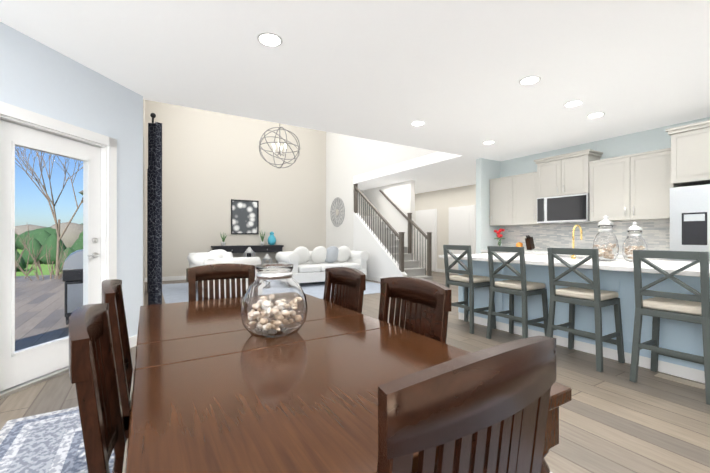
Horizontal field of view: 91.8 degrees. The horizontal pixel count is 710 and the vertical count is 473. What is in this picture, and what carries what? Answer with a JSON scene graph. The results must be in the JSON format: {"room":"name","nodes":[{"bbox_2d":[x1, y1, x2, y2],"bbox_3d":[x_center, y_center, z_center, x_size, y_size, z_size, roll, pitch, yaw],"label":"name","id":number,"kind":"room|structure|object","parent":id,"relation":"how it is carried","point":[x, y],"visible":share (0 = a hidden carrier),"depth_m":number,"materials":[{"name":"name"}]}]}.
{"room":"dining room","nodes":[
{"label":"dining room","id":0,"kind":"room"},
{"bbox_2d":[0,22,142,347],"bbox_3d":[-3.211,-0.195,-0.900,0.175,2.740,9.600,0,0,9],"label":"wall","id":1,"kind":"structure","parent":0,"point":[36,76],"depth_m":3.29,"materials":[{"name":"paint"}]},
{"bbox_2d":[0,119,100,391],"bbox_3d":[-2.581,0.141,2.934,0.607,2.014,0.701,0,0,-31],"label":"patio door","id":2,"kind":"structure","parent":1,"relation":"in","point":[50,233],"depth_m":2.86,"materials":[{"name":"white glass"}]},
{"bbox_2d":[0,101,116,398],"bbox_3d":[-2.590,0.101,2.938,0.210,2.155,1.095,0,0,9],"label":"door frame","id":3,"kind":"structure","parent":1,"relation":"attached to","point":[107,145],"depth_m":3.36,"materials":[{"name":"white wood"}]},
{"bbox_2d":[143,99,144,305],"bbox_3d":[-3.978,-1.619,6.351,0.150,5.600,6.000,0,0,-31],"label":"wall","id":4,"kind":"structure","parent":0,"point":[143,199],"depth_m":4.59,"materials":[{"name":"beige paint"}]},
{"bbox_2d":[147,113,161,304],"bbox_3d":[-3.442,-0.149,5.851,0.150,2.620,4.209,0,0,-31],"label":"curtain","id":5,"kind":"object","parent":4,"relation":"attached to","point":[154,230],"visible":0.83,"depth_m":4.24,"materials":[{"name":"fabric"}]},
{"bbox_2d":[145,100,325,281],"bbox_3d":[-3.261,-1.615,10.375,5.550,5.600,0.165,0,0,-31],"label":"wall","id":6,"kind":"structure","parent":0,"point":[214,164],"depth_m":10.03,"materials":[{"name":"beige paint"}]},
{"bbox_2d":[231,199,258,233],"bbox_3d":[-3.281,-0.575,10.262,0.800,1.020,0.030,0,0,-31],"label":"picture frame","id":7,"kind":"object","parent":6,"relation":"attached to","point":[244,216],"visible":0.9,"depth_m":10.26,"materials":[{"name":"black wood"}]},
{"bbox_2d":[0,271,709,472],"bbox_3d":[-1.848,1.240,4.717,18.000,0.120,18.000,0,0,-31],"label":"floor","id":8,"kind":"structure","parent":0,"point":[613,418],"depth_m":2.34,"materials":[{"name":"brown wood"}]},
{"bbox_2d":[211,245,283,262],"bbox_3d":[-3.128,0.725,10.105,2.000,0.920,0.420,0,0,-31],"label":"console table","id":9,"kind":"object","parent":8,"relation":"on","point":[254,248],"visible":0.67,"depth_m":10.02,"materials":[{"name":"black wood"}]},
{"bbox_2d":[268,232,275,244],"bbox_3d":[-2.530,0.055,10.469,0.250,0.420,0.246,0,0,-31],"label":"ginger jar","id":10,"kind":"object","parent":9,"relation":"on","point":[271,239],"visible":1,"depth_m":10.39,"materials":[{"name":"ceramic"}]},
{"bbox_2d":[244,247,254,256],"bbox_3d":[-2.983,0.739,9.713,0.314,0.890,0.314,0,0,41],"label":"lantern","id":11,"kind":"object","parent":8,"relation":"on","point":[250,250],"depth_m":9.67,"materials":[{"name":"grey metal"}]},
{"bbox_2d":[262,254,271,263],"bbox_3d":[-2.536,0.840,9.939,0.285,0.690,0.285,0,0,41],"label":"lantern","id":12,"kind":"object","parent":8,"relation":"on","point":[267,257],"depth_m":9.89,"materials":[{"name":"grey metal"}]},
{"bbox_2d":[162,281,379,303],"bbox_3d":[-1.796,1.178,8.024,4.680,0.007,3.800,0,0,-31],"label":"living room rug","id":13,"kind":"object","parent":8,"relation":"on","point":[176,293],"visible":0.07,"depth_m":7.48,"materials":[{"name":"grey carpet"}]},
{"bbox_2d":[187,249,260,299],"bbox_3d":[-2.828,0.712,7.188,0.986,0.920,2.700,0,0,-31],"label":"loveseat","id":14,"kind":"object","parent":13,"relation":"on","point":[219,256],"visible":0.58,"depth_m":6.19,"materials":[{"name":"white fabric"}]},
{"bbox_2d":[275,246,368,282],"bbox_3d":[-0.819,0.710,8.766,2.180,0.927,0.986,0,0,-31],"label":"sofa","id":15,"kind":"object","parent":13,"relation":"on","point":[311,266],"visible":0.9,"depth_m":8.58,"materials":[{"name":"white fabric"}]},
{"bbox_2d":[0,407,551,472],"bbox_3d":[-0.301,1.172,1.427,2.470,0.007,3.270,0,0,-31],"label":"dining rug","id":16,"kind":"object","parent":8,"relation":"on","point":[51,442],"visible":0.17,"depth_m":1.92,"materials":[{"name":"grey carpet"}]},
{"bbox_2d":[69,303,127,472],"bbox_3d":[-0.532,0.683,1.054,0.516,0.968,0.478,0,0,-31],"label":"dining chair","id":17,"kind":"object","parent":16,"relation":"on","point":[93,372],"visible":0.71,"depth_m":0.91,"materials":[{"name":"brown wood"}]},
{"bbox_2d":[102,279,133,440],"bbox_3d":[-0.903,0.684,1.665,0.516,0.968,0.478,0,0,-31],"label":"dining chair","id":18,"kind":"object","parent":16,"relation":"on","point":[112,294],"visible":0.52,"depth_m":1.39,"materials":[{"name":"brown wood"}]},
{"bbox_2d":[186,263,254,301],"bbox_3d":[-0.857,0.684,2.334,0.478,0.968,0.516,0,0,-31],"label":"dining chair","id":19,"kind":"object","parent":16,"relation":"on","point":[221,272],"visible":0.1,"depth_m":2.51,"materials":[{"name":"brown wood"}]},
{"bbox_2d":[323,267,365,313],"bbox_3d":[-0.256,0.684,2.092,0.516,0.968,0.478,0,0,-31],"label":"dining chair","id":20,"kind":"object","parent":16,"relation":"on","point":[348,289],"visible":0.19,"depth_m":2.20,"materials":[{"name":"brown wood"}]},
{"bbox_2d":[125,294,571,472],"bbox_3d":[-0.344,0.789,1.489,1.020,0.755,1.920,0,0,-31],"label":"dining table","id":21,"kind":"object","parent":16,"relation":"on","point":[218,387],"visible":0.75,"depth_m":0.93,"materials":[{"name":"brown wood"}]},
{"bbox_2d":[240,263,307,337],"bbox_3d":[-0.343,0.266,1.467,0.280,0.290,0.280,0,0,-31],"label":"jar","id":22,"kind":"object","parent":21,"relation":"on","point":[274,303],"visible":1,"depth_m":1.37,"materials":[{"name":"glass"},{"name":"seashell"}]},
{"bbox_2d":[378,277,450,342],"bbox_3d":[0.086,0.684,1.528,0.516,0.968,0.478,0,0,-31],"label":"dining chair","id":23,"kind":"object","parent":16,"relation":"on","point":[426,310],"visible":0.27,"depth_m":1.62,"materials":[{"name":"brown wood"}]},
{"bbox_2d":[377,336,555,472],"bbox_3d":[0.114,0.683,0.805,0.478,0.968,0.516,0,0,-34],"label":"dining chair","id":24,"kind":"object","parent":16,"relation":"on","point":[486,409],"visible":1,"depth_m":0.56,"materials":[{"name":"brown wood"}]},
{"bbox_2d":[353,184,432,281],"bbox_3d":[0.714,-0.180,9.826,1.009,2.730,3.313,0,0,-31],"label":"staircase","id":25,"kind":"structure","parent":8,"relation":"on","point":[381,245],"depth_m":9.24,"materials":[{"name":"carpet"}]},
{"bbox_2d":[443,245,495,333],"bbox_3d":[1.475,0.645,4.477,0.478,1.073,0.490,0,0,-31],"label":"counter stool","id":26,"kind":"object","parent":8,"relation":"on","point":[467,279],"visible":0.83,"depth_m":4.34,"materials":[{"name":"grey wood"}]},
{"bbox_2d":[486,246,548,338],"bbox_3d":[1.833,0.644,3.887,0.478,1.073,0.490,0,0,-31],"label":"counter stool","id":27,"kind":"object","parent":8,"relation":"on","point":[518,284],"visible":0.94,"depth_m":3.80,"materials":[{"name":"grey wood"}]},
{"bbox_2d":[535,254,568,255],"bbox_3d":[3.489,0.741,5.725,0.621,0.880,0.683,0,0,-31],"label":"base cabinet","id":28,"kind":"object","parent":8,"relation":"on","point":[535,254],"depth_m":5.51,"materials":[{"name":"white wood"}]},
{"bbox_2d":[458,260,709,382],"bbox_3d":[2.713,0.738,3.808,0.947,0.880,3.212,0,0,-31],"label":"kitchen island","id":29,"kind":"object","parent":8,"relation":"on","point":[617,275],"depth_m":3.33,"materials":[{"name":"paint"}]},
{"bbox_2d":[439,253,709,275],"bbox_3d":[2.588,0.278,3.731,1.320,0.040,3.290,0,0,-31],"label":"island countertop","id":30,"kind":"structure","parent":29,"relation":"on","point":[617,265],"depth_m":3.39,"materials":[{"name":"white stone"}]},
{"bbox_2d":[593,215,618,260],"bbox_3d":[2.648,0.018,3.633,0.226,0.481,0.226,0,0,-31],"label":"jar","id":31,"kind":"object","parent":30,"relation":"on","point":[605,244],"visible":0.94,"depth_m":3.57,"materials":[{"name":"clear glass"}]},
{"bbox_2d":[622,222,646,261],"bbox_3d":[2.859,0.055,3.516,0.203,0.407,0.203,0,0,-31],"label":"jar","id":32,"kind":"object","parent":30,"relation":"on","point":[634,240],"visible":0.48,"depth_m":3.47,"materials":[{"name":"clear glass"}]},
{"bbox_2d":[547,247,624,371],"bbox_3d":[2.191,0.644,3.297,0.478,1.073,0.490,0,0,-31],"label":"counter stool","id":33,"kind":"object","parent":8,"relation":"on","point":[590,294],"visible":0.92,"depth_m":3.20,"materials":[{"name":"grey wood"}]},
{"bbox_2d":[623,258,669,260],"bbox_3d":[4.070,0.740,4.769,0.621,0.880,0.628,0,0,-31],"label":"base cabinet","id":34,"kind":"object","parent":8,"relation":"on","point":[623,258],"depth_m":4.45,"materials":[{"name":"white wood"}]},
{"bbox_2d":[505,250,623,257],"bbox_3d":[3.487,0.281,5.724,0.626,0.040,2.865,0,0,-31],"label":"countertop","id":35,"kind":"structure","parent":34,"relation":"on","point":[526,251],"depth_m":5.93,"materials":[{"name":"white stone"}]},
{"bbox_2d":[494,229,504,245],"bbox_3d":[2.852,0.051,6.784,0.192,0.420,0.220,0,0,-31],"label":"flower vase","id":36,"kind":"object","parent":35,"relation":"on","point":[499,235],"visible":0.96,"depth_m":6.75,"materials":[{"name":"clear glass"}]},
{"bbox_2d":[516,242,522,246],"bbox_3d":[3.051,0.183,6.381,0.110,0.155,0.107,0,0,-31],"label":"jar","id":37,"kind":"object","parent":35,"relation":"on","point":[519,244],"visible":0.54,"depth_m":6.34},
{"bbox_2d":[525,235,534,249],"bbox_3d":[3.194,0.113,6.280,0.173,0.269,0.090,0,0,-31],"label":"knife block","id":38,"kind":"object","parent":35,"relation":"on","point":[529,242],"visible":1,"depth_m":6.25,"materials":[{"name":"brown wood"}]},
{"bbox_2d":[629,250,709,404],"bbox_3d":[2.549,0.643,2.707,0.478,1.073,0.490,0,0,-31],"label":"counter stool","id":39,"kind":"object","parent":8,"relation":"on","point":[695,308],"visible":1,"depth_m":2.62,"materials":[{"name":"grey wood"}]},
{"bbox_2d":[654,373,704,388],"bbox_3d":[2.648,1.175,2.802,0.100,0.006,0.300,0,0,-31],"label":"floor vent","id":40,"kind":"object","parent":8,"relation":"in","point":[683,381],"visible":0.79,"depth_m":2.80,"materials":[{"name":"beige metal"}]},
{"bbox_2d":[670,184,709,261],"bbox_3d":[4.403,0.284,4.017,0.832,1.770,0.915,0,0,-31],"label":"refrigerator","id":41,"kind":"object","parent":8,"relation":"on","point":[689,218],"visible":0.44,"depth_m":4.06,"materials":[{"name":"silver metal"}]},
{"bbox_2d":[0,0,709,193],"bbox_3d":[-1.827,-1.665,4.996,14.979,0.210,15.950,0,0,-31],"label":"ceiling","id":42,"kind":"structure","parent":0,"point":[451,74],"depth_m":3.10,"materials":[{"name":"white paint"}]},
{"bbox_2d":[257,32,282,46],"bbox_3d":[-0.675,-1.559,2.730,0.199,0.006,0.199,0,0,23],"label":"recessed light","id":43,"kind":"object","parent":42,"relation":"in","point":[268,39],"depth_m":2.72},
{"bbox_2d":[411,121,424,125],"bbox_3d":[0.865,-1.557,4.740,0.199,0.006,0.199,0,0,-37],"label":"recessed light","id":44,"kind":"object","parent":42,"relation":"in","point":[416,123],"depth_m":4.73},
{"bbox_2d":[482,141,494,143],"bbox_3d":[2.214,-1.556,5.699,0.199,0.006,0.199,0,0,-37],"label":"recessed light","id":45,"kind":"object","parent":42,"relation":"in","point":[486,142],"depth_m":5.68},
{"bbox_2d":[519,76,540,84],"bbox_3d":[1.748,-1.558,3.440,0.199,0.006,0.199,0,0,35],"label":"recessed light","id":46,"kind":"object","parent":42,"relation":"in","point":[529,80],"depth_m":3.43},
{"bbox_2d":[563,100,582,106],"bbox_3d":[2.565,-1.557,4.041,0.199,0.006,0.199,0,0,35],"label":"recessed light","id":47,"kind":"object","parent":42,"relation":"in","point":[578,102],"depth_m":4.03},
{"bbox_2d":[586,112,604,117],"bbox_3d":[3.095,-1.557,4.421,0.199,0.006,0.199,0,0,20],"label":"recessed light","id":48,"kind":"object","parent":42,"relation":"in","point":[599,114],"depth_m":4.42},
{"bbox_2d":[358,190,362,215],"bbox_3d":[-0.119,-0.184,11.353,0.840,2.740,0.150,0,0,-31],"label":"wall","id":49,"kind":"structure","parent":0,"point":[360,190],"depth_m":11.45,"materials":[{"name":"white paint"}]},
{"bbox_2d":[326,132,438,249],"bbox_3d":[0.606,-1.616,9.192,0.165,5.600,5.900,0,0,-31],"label":"wall","id":50,"kind":"structure","parent":0,"point":[348,158],"depth_m":10.38,"materials":[{"name":"white paint"}]},
{"bbox_2d":[330,197,344,226],"bbox_3d":[-0.563,-0.774,10.950,0.016,0.938,0.938,0,0,-31],"label":"mirror","id":51,"kind":"object","parent":50,"relation":"attached to","point":[336,212],"visible":0.96,"depth_m":10.94,"materials":[{"name":"silver metal"}]},
{"bbox_2d":[363,180,415,259],"bbox_3d":[0.071,-0.183,12.024,0.180,2.740,5.900,0,0,-31],"label":"wall","id":52,"kind":"structure","parent":0,"point":[404,198],"depth_m":10.00,"materials":[{"name":"white paint"}]},
{"bbox_2d":[416,184,475,268],"bbox_3d":[2.600,-0.183,11.991,0.150,2.740,8.580,0,0,-31],"label":"wall","id":53,"kind":"structure","parent":0,"point":[441,200],"depth_m":11.33,"materials":[{"name":"beige paint"}]},
{"bbox_2d":[415,205,475,273],"bbox_3d":[2.881,0.126,11.331,0.055,2.120,2.660,0,0,-31],"label":"door","id":54,"kind":"structure","parent":53,"relation":"attached to","point":[462,225],"depth_m":10.97,"materials":[{"name":"white wood"}]},
{"bbox_2d":[476,117,709,253],"bbox_3d":[4.636,-0.191,4.010,0.750,2.740,7.260,0,0,-31],"label":"wall","id":55,"kind":"structure","parent":0,"point":[659,138],"depth_m":6.56,"materials":[{"name":"paint"}]},
{"bbox_2d":[489,176,516,225],"bbox_3d":[3.006,-0.683,6.782,0.352,0.930,0.561,0,0,-31],"label":"upper cabinet","id":56,"kind":"object","parent":55,"relation":"attached to","point":[499,187],"depth_m":6.74,"materials":[{"name":"white wood"}]},
{"bbox_2d":[509,172,545,224],"bbox_3d":[3.239,-0.684,6.399,0.352,0.930,0.555,0,0,-31],"label":"upper cabinet","id":57,"kind":"object","parent":55,"relation":"attached to","point":[522,187],"depth_m":6.31,"materials":[{"name":"white wood"}]},
{"bbox_2d":[537,152,600,197],"bbox_3d":[3.583,-0.999,5.803,0.382,0.640,0.820,0,0,-31],"label":"upper cabinet","id":58,"kind":"object","parent":55,"relation":"attached to","point":[558,175],"depth_m":5.65,"materials":[{"name":"white wood"}]},
{"bbox_2d":[537,193,596,223],"bbox_3d":[3.556,-0.454,5.787,0.444,0.440,0.810,0,0,-31],"label":"microwave","id":59,"kind":"object","parent":58,"relation":"attached to","point":[574,208],"visible":0.85,"depth_m":5.65,"materials":[{"name":"silver metal"}]},
{"bbox_2d":[500,219,669,252],"bbox_3d":[3.750,0.011,5.884,0.012,0.500,2.865,0,0,-31],"label":"tile backsplash","id":60,"kind":"structure","parent":55,"relation":"attached to","point":[655,234],"depth_m":5.82,"materials":[{"name":"tile"}]},
{"bbox_2d":[589,148,672,221],"bbox_3d":[4.083,-0.705,5.007,0.352,0.930,1.060,0,0,-31],"label":"upper cabinet","id":61,"kind":"object","parent":55,"relation":"attached to","point":[633,187],"depth_m":4.90,"materials":[{"name":"white wood"}]},
{"bbox_2d":[669,120,709,187],"bbox_3d":[4.488,-0.991,4.061,0.642,0.660,0.979,0,0,-31],"label":"upper cabinet","id":62,"kind":"object","parent":55,"relation":"attached to","point":[689,152],"depth_m":4.17,"materials":[{"name":"white wood"}]},
{"bbox_3d":[-1.696,-4.517,7.798,5.550,0.200,6.200,0,0,-31],"label":"ceiling","id":63,"kind":"structure","parent":0,"visible":0},
{"bbox_2d":[259,123,299,167],"bbox_3d":[-1.691,-2.977,7.740,0.918,2.878,0.918,0,0,-31],"label":"orb chandelier","id":64,"kind":"object","parent":63,"relation":"hanging from","point":[279,147],"visible":0.96,"depth_m":7.67,"materials":[{"name":"metal"}]}
]}

